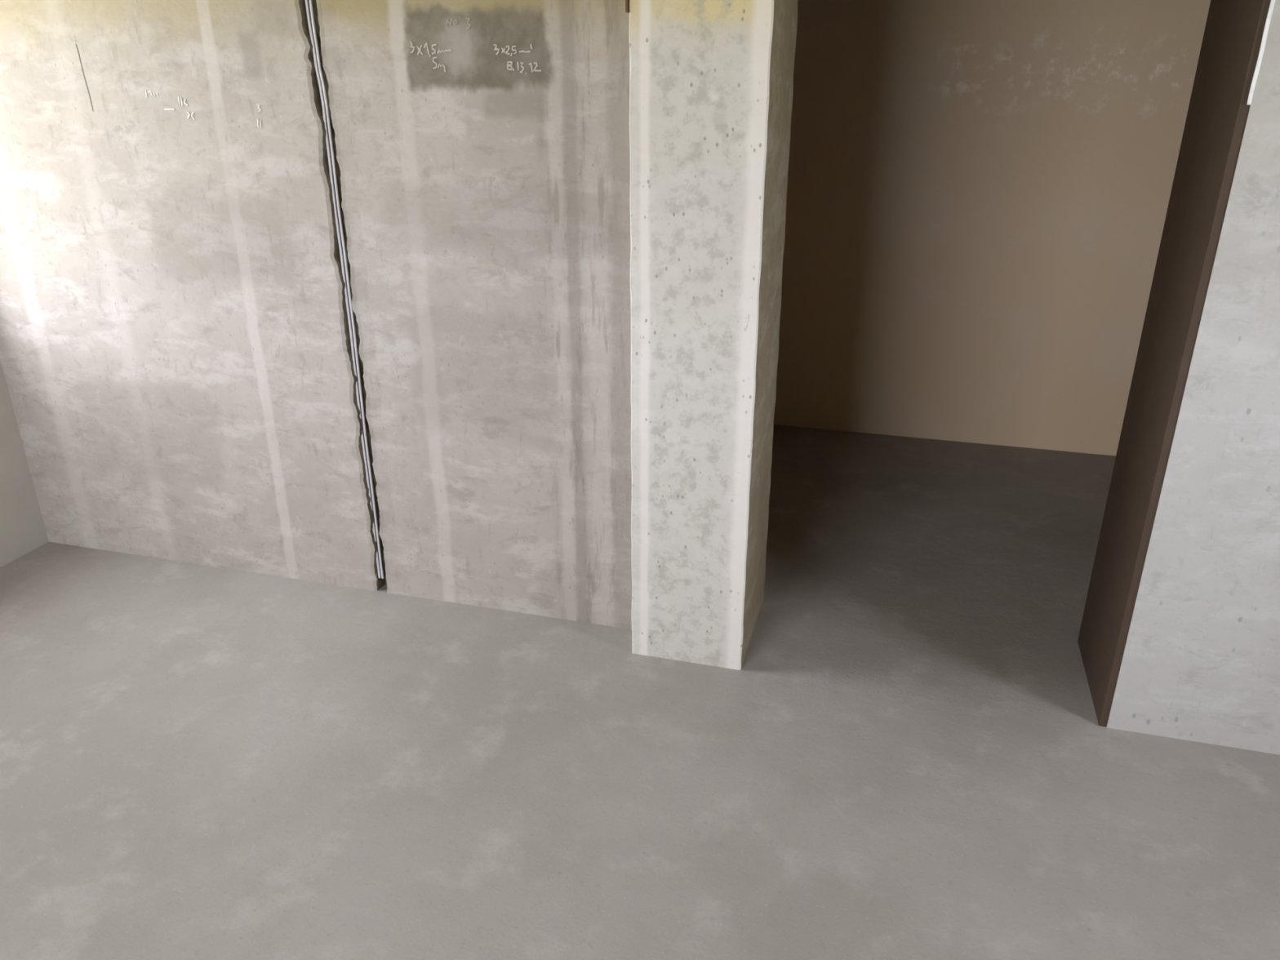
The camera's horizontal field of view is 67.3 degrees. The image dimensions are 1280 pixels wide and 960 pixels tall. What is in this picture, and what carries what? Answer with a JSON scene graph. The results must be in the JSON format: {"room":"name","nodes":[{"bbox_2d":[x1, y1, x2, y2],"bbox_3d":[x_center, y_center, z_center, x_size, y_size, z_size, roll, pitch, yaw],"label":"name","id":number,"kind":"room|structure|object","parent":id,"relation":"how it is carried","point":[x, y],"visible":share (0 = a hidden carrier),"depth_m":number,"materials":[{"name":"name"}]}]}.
{"room":"unfinished room","nodes":[
{"label":"unfinished room","id":0,"kind":"room"},
{"bbox_2d":[0,360,48,567],"bbox_3d":[-2.756,-0.226,0.915,0.250,2.700,4.900,6,24,14],"label":"wall","id":1,"kind":"structure","parent":0,"point":[22,526],"depth_m":3.18,"materials":[{"name":"paint"}]},
{"bbox_2d":[0,0,631,629],"bbox_3d":[-0.963,-0.964,2.655,2.180,2.700,0.291,6,24,14],"label":"wall","id":2,"kind":"structure","parent":0,"point":[176,359],"depth_m":2.66,"materials":[{"name":"paint"}]},
{"bbox_2d":[305,0,381,577],"bbox_3d":[-0.822,-0.910,2.503,0.021,2.640,0.012,6,24,14],"label":"cable","id":3,"kind":"object","parent":2,"relation":"attached to","point":[306,1],"visible":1,"depth_m":2.61,"materials":[{"name":"black rubber"}]},
{"bbox_2d":[308,0,383,578],"bbox_3d":[-0.811,-0.909,2.500,0.021,2.640,0.012,6,24,14],"label":"cable","id":4,"kind":"object","parent":2,"relation":"attached to","point":[309,1],"visible":1,"depth_m":2.64,"materials":[{"name":"black rubber"}]},
{"bbox_2d":[0,424,1279,959],"bbox_3d":[0.010,0.859,1.970,5.280,0.120,7.950,6,24,14],"label":"floor","id":5,"kind":"structure","parent":0,"point":[908,755],"depth_m":2.25,"materials":[{"name":"concrete"}]},
{"bbox_2d":[625,0,797,670],"bbox_3d":[0.176,-0.816,2.306,0.319,2.700,0.404,6,24,14],"label":"wall pier","id":6,"kind":"object","parent":5,"relation":"on","point":[711,82],"visible":1,"depth_m":2.29,"materials":[{"name":"paint"}]},
{"bbox_2d":[773,0,1210,455],"bbox_3d":[1.153,-1.501,3.920,3.650,2.700,0.300,6,24,14],"label":"wall","id":7,"kind":"structure","parent":0,"point":[979,191],"depth_m":3.87,"materials":[{"name":"brown paint"}]},
{"bbox_2d":[1106,0,1279,755],"bbox_3d":[2.014,-0.615,1.832,1.664,2.700,0.400,6,24,14],"label":"wall","id":8,"kind":"structure","parent":0,"point":[1201,660],"depth_m":2.12,"materials":[{"name":"grey paint"}]},
{"bbox_2d":[1077,0,1275,727],"bbox_3d":[1.206,-0.418,2.162,0.020,2.080,0.409,6,24,14],"label":"door frame","id":9,"kind":"structure","parent":8,"relation":"in","point":[1235,35],"depth_m":2.15,"materials":[{"name":"brown wood"}]}
]}

